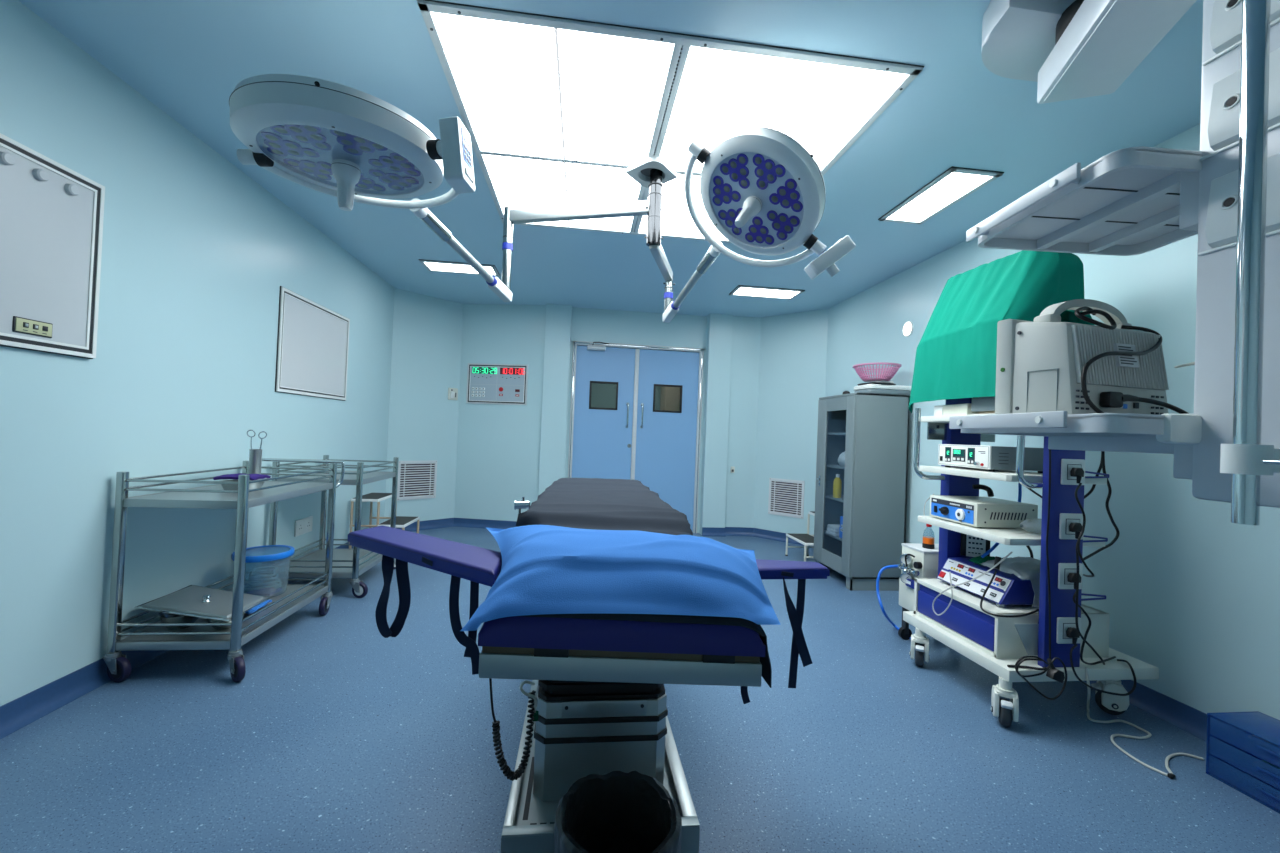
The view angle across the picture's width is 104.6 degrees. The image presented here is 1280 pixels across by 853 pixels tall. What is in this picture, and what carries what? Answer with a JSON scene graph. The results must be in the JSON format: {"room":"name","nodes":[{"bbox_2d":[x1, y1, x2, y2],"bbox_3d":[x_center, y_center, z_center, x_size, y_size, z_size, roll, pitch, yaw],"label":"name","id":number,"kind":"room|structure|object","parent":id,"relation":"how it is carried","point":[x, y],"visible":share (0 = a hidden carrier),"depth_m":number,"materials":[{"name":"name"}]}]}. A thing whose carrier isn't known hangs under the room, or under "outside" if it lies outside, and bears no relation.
{"room":"operating room","nodes":[
{"label":"operating room","id":0,"kind":"room"},
{"bbox_2d":[0,0,394,705],"bbox_3d":[-2.587,-0.250,2.193,0.100,2.960,7.350,2,-1,-7],"label":"wall","id":1,"kind":"structure","parent":0,"point":[197,256],"depth_m":2.60,"materials":[{"name":"paint"}]},
{"bbox_2d":[0,133,104,358],"bbox_3d":[-2.435,-0.720,1.679,0.046,0.807,1.245,2,-1,-7],"label":"x-ray viewer","id":2,"kind":"object","parent":1,"relation":"attached to","point":[52,214],"visible":1,"depth_m":2.07,"materials":[{"name":"grey"}]},
{"bbox_2d":[12,316,52,337],"bbox_3d":[-2.482,-0.406,2.027,0.009,0.062,0.143,2,-1,-7],"label":"switch plate","id":3,"kind":"object","parent":2,"relation":"attached to","point":[22,326],"depth_m":2.02,"materials":[{"name":"grey"}]},
{"bbox_2d":[0,542,360,738],"bbox_3d":[-2.568,1.184,2.182,0.054,0.115,7.350,2,-1,-7],"label":"baseboard","id":4,"kind":"structure","parent":1,"relation":"attached to","point":[16,714],"depth_m":2.20,"materials":[{"name":"plastic"}]},
{"bbox_2d":[294,516,312,536],"bbox_3d":[-2.795,0.826,4.104,0.014,0.131,0.265,2,-1,-7],"label":"wall socket","id":5,"kind":"object","parent":1,"relation":"attached to","point":[302,526],"visible":1,"depth_m":4.10,"materials":[{"name":"white plastic"}]},
{"bbox_2d":[275,286,349,400],"bbox_3d":[-2.747,-0.646,4.214,0.016,0.789,1.085,2,-1,-7],"label":"board","id":6,"kind":"object","parent":1,"relation":"attached to","point":[312,338],"visible":1,"depth_m":4.10,"materials":[{"name":"grey"}]},
{"bbox_2d":[384,288,545,521],"bbox_3d":[-2.194,-0.177,6.363,1.874,2.960,0.535,2,-1,-17],"label":"wall","id":7,"kind":"structure","parent":0,"point":[487,456],"depth_m":6.39,"materials":[{"name":"paint"}]},
{"bbox_2d":[397,460,436,500],"bbox_3d":[-2.743,0.658,6.103,0.017,0.475,0.475,2,-1,42],"label":"air vent","id":8,"kind":"object","parent":7,"relation":"in","point":[416,479],"visible":0.98,"depth_m":6.10,"materials":[{"name":"white"}]},
{"bbox_2d":[448,388,457,399],"bbox_3d":[-2.421,-0.421,6.414,0.031,0.155,0.130,2,-1,42],"label":"light switch","id":9,"kind":"object","parent":7,"relation":"attached to","point":[452,392],"visible":1,"depth_m":6.41,"materials":[{"name":"white plastic"}]},
{"bbox_2d":[396,518,516,531],"bbox_3d":[-2.224,1.254,6.280,1.786,0.115,0.492,2,-1,-17],"label":"baseboard","id":10,"kind":"structure","parent":7,"relation":"attached to","point":[447,522],"depth_m":6.39,"materials":[{"name":"plastic"}]},
{"bbox_2d":[466,363,527,404],"bbox_3d":[-1.858,-0.551,6.430,0.810,0.525,0.022,2,-1,6],"label":"control panel","id":11,"kind":"object","parent":7,"relation":"attached to","point":[505,384],"visible":1,"depth_m":6.43,"materials":[{"name":"silver metal"}]},
{"bbox_2d":[18,0,1202,316],"bbox_3d":[0.038,-1.611,2.838,6.000,0.080,8.400,2,-1,-7],"label":"ceiling","id":12,"kind":"structure","parent":0,"point":[187,58],"depth_m":2.43,"materials":[{"name":"paint"}]},
{"bbox_2d":[419,259,499,275],"bbox_3d":[-1.817,-1.607,5.021,0.721,0.018,0.323,2,-1,-7],"label":"recessed light","id":13,"kind":"object","parent":12,"relation":"in","point":[431,265],"visible":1,"depth_m":5.00,"materials":[{"name":"plastic"}]},
{"bbox_2d":[425,262,494,273],"bbox_3d":[-1.816,-1.608,5.021,0.649,0.003,0.251,2,-1,-7],"label":"diffuser","id":14,"kind":"object","parent":13,"relation":"attached to","point":[431,266],"depth_m":5.03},
{"bbox_2d":[229,74,855,322],"bbox_3d":[-0.393,-1.159,2.543,2.485,0.829,1.709,3,-1,-21],"label":"light","id":15,"kind":"object","parent":12,"relation":"hanging from","point":[762,189],"visible":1,"depth_m":2.06,"materials":[{"name":"grey"}]},
{"bbox_2d":[417,0,923,242],"bbox_3d":[0.066,-1.560,2.986,2.071,0.023,2.009,2,-1,-7],"label":"ceiling light panel","id":16,"kind":"object","parent":12,"relation":"attached to","point":[555,111],"visible":0.78,"depth_m":2.37,"materials":[{"name":"plastic"}]},
{"bbox_2d":[431,12,673,164],"bbox_3d":[-0.390,-1.588,2.443,0.960,0.003,0.959,2,-1,-7],"label":"diffuser","id":17,"kind":"object","parent":16,"relation":"attached to","point":[526,89],"depth_m":2.31,"materials":[{"name":"plastic"}]},
{"bbox_2d":[482,154,640,230],"bbox_3d":[-0.504,-1.579,3.420,0.960,0.003,0.936,2,-1,-7],"label":"diffuser","id":18,"kind":"object","parent":16,"relation":"attached to","point":[517,182],"depth_m":3.26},
{"bbox_2d":[639,174,726,239],"bbox_3d":[0.519,-1.538,3.539,0.965,0.003,0.936,2,-1,-7],"label":"diffuser","id":19,"kind":"object","parent":16,"relation":"attached to","point":[677,222],"depth_m":3.61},
{"bbox_2d":[660,46,906,171],"bbox_3d":[0.633,-1.547,2.562,0.965,0.003,0.959,2,-1,-7],"label":"diffuser","id":20,"kind":"object","parent":16,"relation":"attached to","point":[825,105],"depth_m":2.34,"materials":[{"name":"plastic"}]},
{"bbox_2d":[729,285,804,299],"bbox_3d":[1.390,-1.477,5.459,0.738,0.018,0.353,2,-1,-7],"label":"recessed light","id":21,"kind":"object","parent":12,"relation":"in","point":[740,290],"visible":1,"depth_m":5.45,"materials":[{"name":"plastic"}]},
{"bbox_2d":[734,288,798,297],"bbox_3d":[1.390,-1.478,5.459,0.666,0.003,0.281,2,-1,-7],"label":"diffuser","id":22,"kind":"object","parent":21,"relation":"attached to","point":[749,292],"depth_m":5.47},
{"bbox_2d":[878,166,1003,224],"bbox_3d":[1.924,-1.487,3.233,0.333,0.018,0.718,2,-1,-7],"label":"recessed light","id":23,"kind":"object","parent":12,"relation":"in","point":[953,185],"visible":1,"depth_m":3.17,"materials":[{"name":"plastic"}]},
{"bbox_2d":[888,172,990,221],"bbox_3d":[1.924,-1.488,3.233,0.261,0.003,0.646,2,-1,-7],"label":"diffuser","id":24,"kind":"object","parent":23,"relation":"attached to","point":[952,187],"depth_m":3.19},
{"bbox_2d":[949,0,1279,524],"bbox_3d":[1.470,-0.662,1.386,0.775,1.745,1.200,2,-1,-7],"label":"pendant","id":25,"kind":"object","parent":12,"relation":"hanging from","point":[1130,201],"visible":1,"depth_m":1.18,"materials":[{"name":"white metal"}]},
{"bbox_2d":[961,413,1164,436],"bbox_3d":[1.423,0.007,1.468,0.651,0.047,0.572,2,-1,-3],"label":"shelf","id":26,"kind":"object","parent":25,"relation":"attached to","point":[1091,424],"depth_m":1.33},
{"bbox_2d":[978,146,1201,255],"bbox_3d":[1.439,-0.632,1.455,0.607,0.045,0.529,2,-1,-3],"label":"shelf","id":27,"kind":"object","parent":25,"relation":"attached to","point":[1125,202],"depth_m":1.46,"materials":[{"name":"metal"}]},
{"bbox_2d":[995,299,1188,414],"bbox_3d":[1.444,-0.214,1.579,0.428,0.393,0.312,2,-1,-14],"label":"patient monitor","id":28,"kind":"object","parent":25,"relation":"on","point":[1047,363],"visible":0.91,"depth_m":1.52,"materials":[{"name":"plastic"}]},
{"bbox_2d":[1118,346,1136,364],"bbox_3d":[1.475,-0.215,1.496,0.065,0.054,0.010,2,-1,-14],"label":"print","id":29,"kind":"object","parent":28,"relation":"attached to","point":[1130,356],"depth_m":1.49,"materials":[{"name":"grey"}]},
{"bbox_2d":[1220,195,1237,209],"bbox_3d":[1.336,-0.508,1.122,0.009,0.032,0.032,2,-1,-7],"label":"outlet","id":30,"kind":"object","parent":25,"relation":"attached to","point":[1227,202],"depth_m":1.12,"materials":[{"name":"black plastic"}]},
{"bbox_2d":[1223,94,1239,109],"bbox_3d":[1.345,-0.738,1.125,0.009,0.032,0.032,2,-1,-7],"label":"outlet","id":31,"kind":"object","parent":25,"relation":"attached to","point":[1230,101],"depth_m":1.12,"materials":[{"name":"black plastic"}]},
{"bbox_2d":[1225,0,1240,10],"bbox_3d":[1.354,-0.968,1.128,0.009,0.032,0.032,2,-1,-7],"label":"outlet","id":32,"kind":"object","parent":25,"relation":"attached to","point":[1230,5],"depth_m":1.13,"materials":[{"name":"black plastic"}]},
{"bbox_2d":[591,383,660,409],"bbox_3d":[-0.208,0.025,7.854,4.000,2.750,2.150,2,-1,-7],"label":"wall","id":33,"kind":"structure","parent":0,"point":[602,395],"depth_m":8.80,"materials":[{"name":"grey paint"}]},
{"bbox_2d":[565,307,706,532],"bbox_3d":[-0.058,-0.081,6.599,1.900,2.940,0.120,2,-1,-7],"label":"wall","id":34,"kind":"structure","parent":0,"point":[587,324],"depth_m":6.55,"materials":[{"name":"paint"}]},
{"bbox_2d":[539,303,571,494],"bbox_3d":[-1.112,-0.124,6.491,0.320,2.940,0.350,2,-1,-7],"label":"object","id":35,"kind":"structure","parent":34,"relation":"attached to","point":[558,316],"depth_m":6.32,"materials":[{"name":"paint"}]},
{"bbox_2d":[568,341,703,532],"bbox_3d":[-0.057,0.153,6.533,1.735,2.470,0.206,2,-1,-7],"label":"door","id":36,"kind":"structure","parent":34,"relation":"in","point":[631,440],"depth_m":6.55,"materials":[{"name":"metal"}]},
{"bbox_2d":[699,313,732,534],"bbox_3d":[0.994,-0.039,6.706,0.305,2.940,0.410,2,-1,-7],"label":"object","id":37,"kind":"structure","parent":34,"relation":"attached to","point":[719,326],"depth_m":6.50,"materials":[{"name":"paint"}]},
{"bbox_2d":[702,527,725,536],"bbox_3d":[0.965,1.380,6.458,0.305,0.115,0.054,2,-1,-7],"label":"baseboard","id":38,"kind":"structure","parent":37,"relation":"attached to","point":[706,531],"depth_m":6.47,"materials":[{"name":"plastic"}]},
{"bbox_2d":[0,527,1279,852],"bbox_3d":[-0.194,1.386,3.790,6.000,0.080,10.400,2,-1,-7],"label":"floor","id":39,"kind":"structure","parent":0,"point":[337,735],"depth_m":2.00,"materials":[{"name":"plastic"}]},
{"bbox_2d":[103,458,344,682],"bbox_3d":[-2.309,0.736,2.920,0.672,1.031,1.098,2,-1,-7],"label":"trolley","id":40,"kind":"object","parent":39,"relation":"on","point":[200,635],"visible":0.8,"depth_m":2.48,"materials":[{"name":"silver metal"}]},
{"bbox_2d":[158,612,198,629],"bbox_3d":[-2.424,1.016,2.612,0.178,0.080,0.178,2,-1,-7],"label":"steel bowl","id":41,"kind":"object","parent":40,"relation":"on","point":[164,617],"visible":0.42,"depth_m":2.57,"materials":[{"name":"silver metal"}]},
{"bbox_2d":[134,585,269,620],"bbox_3d":[-2.337,0.935,2.684,0.636,0.058,0.361,2,-1,7],"label":"lid","id":42,"kind":"object","parent":40,"relation":"on","point":[191,600],"visible":1,"depth_m":2.62,"materials":[{"name":"metal"}]},
{"bbox_2d":[116,584,327,650],"bbox_3d":[-2.343,1.083,2.888,0.566,0.041,0.920,2,-1,-7],"label":"shelf","id":43,"kind":"object","parent":40,"relation":"attached to","point":[128,642],"depth_m":2.57,"materials":[{"name":"metal"}]},
{"bbox_2d":[206,612,244,629],"bbox_3d":[-2.205,1.025,2.637,0.178,0.080,0.178,2,-1,-7],"label":"steel bowl","id":44,"kind":"object","parent":40,"relation":"on","point":[208,620],"visible":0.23,"depth_m":2.58,"materials":[{"name":"silver metal"}]},
{"bbox_2d":[123,481,332,508],"bbox_3d":[-2.316,0.387,2.898,0.566,0.040,0.920,2,-1,-7],"label":"shelf","id":45,"kind":"object","parent":40,"relation":"attached to","point":[207,500],"depth_m":2.58,"materials":[{"name":"metal"}]},
{"bbox_2d":[221,480,264,490],"bbox_3d":[-2.289,0.341,2.851,0.224,0.053,0.179,2,-1,-7],"label":"dish","id":46,"kind":"object","parent":40,"relation":"on","point":[257,484],"visible":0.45,"depth_m":2.81,"materials":[{"name":"metal"}]},
{"bbox_2d":[213,473,270,480],"bbox_3d":[-2.287,0.289,2.852,0.215,0.031,0.150,2,-1,-7],"label":"folded cloth","id":47,"kind":"object","parent":46,"relation":"on","point":[227,476],"visible":0.82,"depth_m":2.80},
{"bbox_2d":[248,449,262,479],"bbox_3d":[-2.375,0.254,3.054,0.066,0.226,0.066,2,-1,-7],"label":"jar","id":48,"kind":"object","parent":40,"relation":"on","point":[255,455],"visible":0.56,"depth_m":3.03,"materials":[{"name":"metal"}]},
{"bbox_2d":[231,545,294,589],"bbox_3d":[-2.396,0.925,3.147,0.320,0.275,0.320,2,-1,38],"label":"bucket","id":49,"kind":"object","parent":40,"relation":"on","point":[290,550],"visible":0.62,"depth_m":3.17,"materials":[{"name":"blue plastic"}]},
{"bbox_2d":[244,566,281,590],"bbox_3d":[-2.402,0.970,3.147,0.206,0.125,0.194,3,-1,-42],"label":"tubing","id":50,"kind":"object","parent":49,"relation":"in","point":[274,584],"visible":0.97,"depth_m":3.12,"materials":[{"name":"grey"}]},
{"bbox_2d":[246,587,281,595],"bbox_3d":[-2.378,1.044,3.128,0.153,0.020,0.124,2,-1,-7],"label":"wrap","id":51,"kind":"object","parent":49,"relation":"in","point":[265,591],"visible":0.84,"depth_m":3.11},
{"bbox_2d":[264,455,398,597],"bbox_3d":[-2.408,0.762,4.038,0.724,1.003,0.849,2,-1,-7],"label":"trolley","id":52,"kind":"object","parent":39,"relation":"on","point":[347,563],"visible":0.57,"depth_m":3.73,"materials":[{"name":"silver metal"}]},
{"bbox_2d":[272,548,381,577],"bbox_3d":[-2.447,1.094,3.999,0.603,0.041,0.730,2,-1,-7],"label":"shelf","id":53,"kind":"object","parent":52,"relation":"attached to","point":[338,554],"depth_m":3.85,"materials":[{"name":"metal"}]},
{"bbox_2d":[277,470,395,484],"bbox_3d":[-2.420,0.409,4.008,0.603,0.040,0.730,2,-1,-7],"label":"shelf","id":54,"kind":"object","parent":52,"relation":"attached to","point":[349,479],"depth_m":3.81,"materials":[{"name":"metal"}]},
{"bbox_2d":[349,493,419,548],"bbox_3d":[-2.628,0.995,5.131,0.520,0.550,0.486,2,-1,-7],"label":"step stool","id":55,"kind":"object","parent":39,"relation":"on","point":[402,522],"visible":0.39,"depth_m":5.02,"materials":[{"name":"white metal"}]},
{"bbox_2d":[347,497,829,852],"bbox_3d":[-0.214,0.827,2.161,1.630,0.990,2.183,2,-1,-7],"label":"table","id":56,"kind":"object","parent":39,"relation":"on","point":[597,701],"visible":0.61,"depth_m":1.50,"materials":[{"name":"metal"}]},
{"bbox_2d":[460,525,780,630],"bbox_3d":[-0.031,0.373,1.375,0.885,0.154,0.575,2,-1,-7],"label":"pillow","id":57,"kind":"object","parent":56,"relation":"on","point":[546,569],"visible":1,"depth_m":1.18,"materials":[{"name":"fabric"}]},
{"bbox_2d":[516,478,771,687],"bbox_3d":[-0.166,0.499,2.220,0.702,0.350,2.263,2,-1,-7],"label":"sheet","id":58,"kind":"object","parent":56,"relation":"on","point":[580,503],"visible":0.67,"depth_m":1.93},
{"bbox_2d":[554,771,681,852],"bbox_3d":[-0.058,1.119,1.196,0.308,0.392,0.305,2,-1,-7],"label":"waste bin","id":59,"kind":"object","parent":39,"relation":"on","point":[614,811],"visible":1,"depth_m":1.29,"materials":[{"name":"black"}]},
{"bbox_2d":[660,386,679,410],"bbox_3d":[0.832,0.291,8.614,0.940,2.280,0.575,2,-1,-7],"label":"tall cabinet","id":60,"kind":"object","parent":39,"relation":"on","point":[669,396],"visible":0.02,"depth_m":8.30,"materials":[{"name":"beige"}]},
{"bbox_2d":[785,511,814,561],"bbox_3d":[1.903,1.198,5.315,0.505,0.500,0.486,2,-1,-7],"label":"step stool","id":61,"kind":"object","parent":39,"relation":"on","point":[807,540],"visible":0.39,"depth_m":5.41,"materials":[{"name":"white metal"}]},
{"bbox_2d":[813,393,909,590],"bbox_3d":[2.046,0.579,4.683,0.562,1.730,0.680,2,-1,-7],"label":"tall cabinet","id":62,"kind":"object","parent":39,"relation":"on","point":[872,429],"visible":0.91,"depth_m":4.36,"materials":[{"name":"grey metal"}]},
{"bbox_2d":[824,530,841,540],"bbox_3d":[2.064,1.055,4.681,0.450,0.020,0.640,2,-1,-7],"label":"shelf","id":63,"kind":"object","parent":62,"relation":"attached to","point":[836,537],"depth_m":4.70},
{"bbox_2d":[825,495,843,502],"bbox_3d":[2.077,0.701,4.686,0.450,0.020,0.640,2,-1,-7],"label":"shelf","id":64,"kind":"object","parent":62,"relation":"attached to","point":[827,497],"depth_m":4.76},
{"bbox_2d":[826,464,844,469],"bbox_3d":[2.089,0.396,4.690,0.450,0.020,0.640,2,-1,-7],"label":"shelf","id":65,"kind":"object","parent":62,"relation":"attached to","point":[828,466],"depth_m":4.85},
{"bbox_2d":[833,474,841,497],"bbox_3d":[1.902,0.570,4.767,0.076,0.227,0.076,2,-1,-7],"label":"bottle","id":66,"kind":"object","parent":62,"relation":"on","point":[837,483],"visible":1,"depth_m":4.74,"materials":[{"name":"yellow plastic"}]},
{"bbox_2d":[854,380,911,394],"bbox_3d":[2.216,-0.345,4.530,0.435,0.125,0.320,2,-1,-7],"label":"weighing scale","id":67,"kind":"object","parent":62,"relation":"on","point":[877,387],"visible":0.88,"depth_m":4.40,"materials":[{"name":"white plastic"}]},
{"bbox_2d":[853,362,901,381],"bbox_3d":[2.151,-0.483,4.504,0.400,0.140,0.400,2,-1,-7],"label":"plastic basket","id":68,"kind":"object","parent":67,"relation":"on","point":[885,375],"visible":0.98,"depth_m":4.40,"materials":[{"name":"pink"}]},
{"bbox_2d":[876,543,938,647],"bbox_3d":[1.798,1.102,3.304,0.522,0.628,0.376,2,-1,-7],"label":"suction machine","id":69,"kind":"object","parent":39,"relation":"on","point":[917,561],"visible":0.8,"depth_m":3.21,"materials":[{"name":"beige plastic"}]},
{"bbox_2d":[922,524,934,548],"bbox_3d":[1.877,0.695,3.218,0.070,0.187,0.070,2,-1,-7],"label":"bottle","id":70,"kind":"object","parent":69,"relation":"on","point":[928,542],"visible":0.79,"depth_m":3.19,"materials":[{"name":"orange plastic"}]},
{"bbox_2d":[903,408,1158,726],"bbox_3d":[2.057,0.650,2.702,0.842,1.535,0.797,2,-1,-7],"label":"trolley","id":71,"kind":"object","parent":39,"relation":"on","point":[994,643],"visible":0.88,"depth_m":2.42,"materials":[{"name":"grey"}]},
{"bbox_2d":[934,398,977,415],"bbox_3d":[1.946,-0.120,2.874,0.324,0.130,0.257,2,-1,-7],"label":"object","id":72,"kind":"object","parent":71,"relation":"on","point":[962,406],"visible":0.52,"depth_m":2.83,"materials":[{"name":"beige plastic"}]},
{"bbox_2d":[921,413,994,422],"bbox_3d":[2.002,-0.036,2.725,0.530,0.033,0.650,2,-1,-7],"label":"shelf","id":73,"kind":"object","parent":71,"relation":"attached to","point":[930,419],"depth_m":2.85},
{"bbox_2d":[932,552,1012,615],"bbox_3d":[1.749,0.844,2.643,0.068,0.440,0.397,3,-1,-23],"label":"tubing","id":74,"kind":"object","parent":71,"relation":"hanging from","point":[1006,556],"visible":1,"depth_m":2.69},
{"bbox_2d":[971,397,994,413],"bbox_3d":[1.990,-0.121,2.627,0.334,0.131,0.215,2,-1,-7],"label":"console","id":75,"kind":"object","parent":71,"relation":"on","point":[982,405],"visible":0.17,"depth_m":2.64,"materials":[{"name":"grey"}]},
{"bbox_2d":[930,495,1037,528],"bbox_3d":[1.922,0.481,2.809,0.388,0.132,0.359,2,-1,-7],"label":"source","id":76,"kind":"object","parent":71,"relation":"on","point":[975,511],"visible":1,"depth_m":2.65,"materials":[{"name":"white metal"}]},
{"bbox_2d":[972,484,993,496],"bbox_3d":[1.966,0.367,2.837,0.104,0.068,0.044,2,-1,37],"label":"lead","id":77,"kind":"object","parent":76,"relation":"on","point":[989,490],"visible":1,"depth_m":2.83,"materials":[{"name":"black"}]},
{"bbox_2d":[937,557,1039,606],"bbox_3d":[1.976,0.855,2.744,0.376,0.144,0.460,2,-1,-7],"label":"electrosurgical unit","id":78,"kind":"object","parent":71,"relation":"on","point":[1006,588],"visible":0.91,"depth_m":2.62,"materials":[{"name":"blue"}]},
{"bbox_2d":[960,533,989,556],"bbox_3d":[1.990,0.682,2.936,0.146,0.183,0.022,2,-1,25],"label":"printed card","id":79,"kind":"object","parent":78,"relation":"on","point":[971,546],"visible":0.64,"depth_m":2.93,"materials":[{"name":"grey plastic"}]},
{"bbox_2d":[968,555,1004,564],"bbox_3d":[1.962,0.752,2.797,0.163,0.047,0.090,2,-1,-7],"label":"cloth","id":80,"kind":"object","parent":78,"relation":"on","point":[978,559],"visible":0.7,"depth_m":2.77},
{"bbox_2d":[938,444,1043,472],"bbox_3d":[1.969,0.176,2.776,0.388,0.135,0.377,2,-1,-7],"label":"gas insufflator","id":81,"kind":"object","parent":71,"relation":"on","point":[992,458],"visible":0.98,"depth_m":2.60,"materials":[{"name":"white metal"}]},
{"bbox_2d":[980,570,1038,650],"bbox_3d":[1.800,0.930,2.460,0.289,0.369,0.197,3,-1,-22],"label":"lead","id":82,"kind":"object","parent":71,"relation":"on","point":[995,572],"visible":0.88,"depth_m":2.42,"materials":[{"name":"black"}]},
{"bbox_2d":[981,556,1039,575],"bbox_3d":[2.032,0.801,2.613,0.381,0.230,0.286,2,-1,-7],"label":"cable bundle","id":83,"kind":"object","parent":71,"relation":"on","point":[1016,565],"visible":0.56,"depth_m":2.60,"materials":[{"name":"grey plastic"}]},
{"bbox_2d":[918,516,1104,546],"bbox_3d":[1.979,0.565,2.717,0.530,0.033,0.650,2,-1,-7],"label":"shelf","id":84,"kind":"object","parent":71,"relation":"attached to","point":[1006,536],"depth_m":2.52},
{"bbox_2d":[919,466,1106,484],"bbox_3d":[1.991,0.261,2.721,0.530,0.033,0.650,2,-1,-7],"label":"shelf","id":85,"kind":"object","parent":71,"relation":"attached to","point":[1023,477],"depth_m":2.50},
{"bbox_2d":[1007,656,1066,699],"bbox_3d":[1.840,1.153,2.267,0.247,0.201,0.090,2,-1,12],"label":"cable bundle","id":86,"kind":"object","parent":71,"relation":"hanging from","point":[1053,673],"visible":1,"depth_m":2.26,"materials":[{"name":"black"}]},
{"bbox_2d":[1046,449,1050,667],"bbox_3d":[1.916,0.590,2.313,0.031,1.055,0.044,2,-1,28],"label":"power cord","id":87,"kind":"object","parent":71,"relation":"hanging from","point":[1049,488],"visible":0.83,"depth_m":2.32,"materials":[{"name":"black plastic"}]},
{"bbox_2d":[1063,623,1075,638],"bbox_3d":[2.029,0.965,2.336,0.074,0.074,0.005,2,-1,-7],"label":"socket","id":88,"kind":"object","parent":71,"relation":"attached to","point":[1065,625],"depth_m":2.33,"materials":[{"name":"white plastic"}]},
{"bbox_2d":[1064,569,1076,583],"bbox_3d":[2.039,0.709,2.340,0.074,0.074,0.005,2,-1,-7],"label":"socket","id":89,"kind":"object","parent":71,"relation":"attached to","point":[1066,571],"depth_m":2.34,"materials":[{"name":"white plastic"}]},
{"bbox_2d":[1065,519,1079,534],"bbox_3d":[2.048,0.474,2.343,0.074,0.074,0.005,2,-1,-7],"label":"socket","id":90,"kind":"object","parent":71,"relation":"attached to","point":[1067,521],"depth_m":2.34,"materials":[{"name":"white plastic"}]},
{"bbox_2d":[1067,464,1081,479],"bbox_3d":[2.058,0.216,2.346,0.074,0.074,0.005,2,-1,-7],"label":"socket","id":91,"kind":"object","parent":71,"relation":"attached to","point":[1069,466],"depth_m":2.34,"materials":[{"name":"white plastic"}]},
{"bbox_2d":[1070,468,1093,576],"bbox_3d":[2.111,0.465,2.338,0.277,0.536,0.086,3,-1,-34],"label":"power cord","id":92,"kind":"object","parent":71,"relation":"attached to","point":[1078,473],"visible":1,"depth_m":2.27,"materials":[{"name":"black plastic"}]},
{"bbox_2d":[1069,523,1104,664],"bbox_3d":[2.123,0.796,2.318,0.254,0.682,0.068,2,-1,-14],"label":"power cord","id":93,"kind":"object","parent":71,"relation":"attached to","point":[1073,527],"visible":0.97,"depth_m":2.28,"materials":[{"name":"black plastic"}]},
{"bbox_2d":[1067,573,1115,664],"bbox_3d":[2.188,0.919,2.367,0.401,0.452,0.053,3,-1,-21],"label":"power cord","id":94,"kind":"object","parent":71,"relation":"attached to","point":[1071,576],"visible":0.92,"depth_m":2.30,"materials":[{"name":"black plastic"}]},
{"bbox_2d":[1083,451,1119,559],"bbox_3d":[2.313,0.376,2.481,0.208,0.597,0.012,2,-1,-7],"label":"power cord","id":95,"kind":"object","parent":71,"relation":"hanging from","point":[1114,540],"visible":0.86,"depth_m":2.48,"materials":[{"name":"black plastic"}]},
{"bbox_2d":[1066,627,1136,695],"bbox_3d":[2.176,1.103,2.354,0.402,0.308,0.116,2,-1,-7],"label":"power cord","id":96,"kind":"object","parent":71,"relation":"attached to","point":[1072,633],"visible":0.98,"depth_m":2.30,"materials":[{"name":"black plastic"}]},
{"bbox_2d":[1085,667,1202,775],"bbox_3d":[2.234,1.280,2.242,0.317,0.292,0.483,2,-1,-7],"label":"cable","id":97,"kind":"object","parent":39,"relation":"on","point":[1149,735],"visible":0.98,"depth_m":2.25,"materials":[{"name":"grey plastic"}]},
{"bbox_2d":[1206,711,1279,813],"bbox_3d":[2.462,1.299,1.829,0.257,0.245,0.427,2,-1,-7],"label":"drawer box","id":98,"kind":"object","parent":39,"relation":"on","point":[1234,756],"visible":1,"depth_m":1.93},
{"bbox_2d":[725,309,827,536],"bbox_3d":[1.758,-0.023,6.438,1.289,2.960,0.296,2,-1,27],"label":"wall","id":99,"kind":"structure","parent":0,"point":[778,375],"depth_m":6.46,"materials":[{"name":"paint"}]},
{"bbox_2d":[725,527,803,545],"bbox_3d":[1.682,1.406,6.347,1.219,0.115,0.247,2,-1,28],"label":"baseboard","id":100,"kind":"structure","parent":99,"relation":"attached to","point":[729,531],"depth_m":6.51,"materials":[{"name":"plastic"}]},
{"bbox_2d":[768,478,804,518],"bbox_3d":[1.855,0.905,6.294,0.465,0.468,0.017,2,-1,40],"label":"air vent","id":101,"kind":"object","parent":99,"relation":"in","point":[786,496],"visible":1,"depth_m":6.29,"materials":[{"name":"white"}]},
{"bbox_2d":[825,124,1279,719],"bbox_3d":[2.693,-0.040,2.590,0.100,2.960,6.920,2,-1,-7],"label":"wall","id":102,"kind":"structure","parent":0,"point":[1192,593],"depth_m":2.54,"materials":[{"name":"paint"}]},
{"bbox_2d":[903,321,913,336],"bbox_3d":[2.446,-0.891,4.521,0.014,0.140,0.140,2,-1,-7],"label":"wall spotlight","id":103,"kind":"object","parent":102,"relation":"attached to","point":[908,327],"visible":1,"depth_m":4.51,"materials":[{"name":"plastic"}]},
{"bbox_2d":[1085,680,1206,740],"bbox_3d":[2.563,1.388,2.561,0.054,0.115,6.920,2,-1,-7],"label":"baseboard","id":104,"kind":"structure","parent":102,"relation":"attached to","point":[1193,721],"depth_m":2.42,"materials":[{"name":"plastic"}]},
{"bbox_3d":[1.989,-0.514,2.789,0.290,0.654,0.350,2,-1,-7],"label":"monitor","id":105,"kind":"object","parent":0,"visible":0},
{"bbox_2d":[909,250,1093,412],"bbox_3d":[2.013,-0.528,2.865,0.550,0.891,0.838,2,-1,-7],"label":"drape","id":106,"kind":"object","parent":105,"relation":"on","point":[956,352],"visible":0.76,"depth_m":2.65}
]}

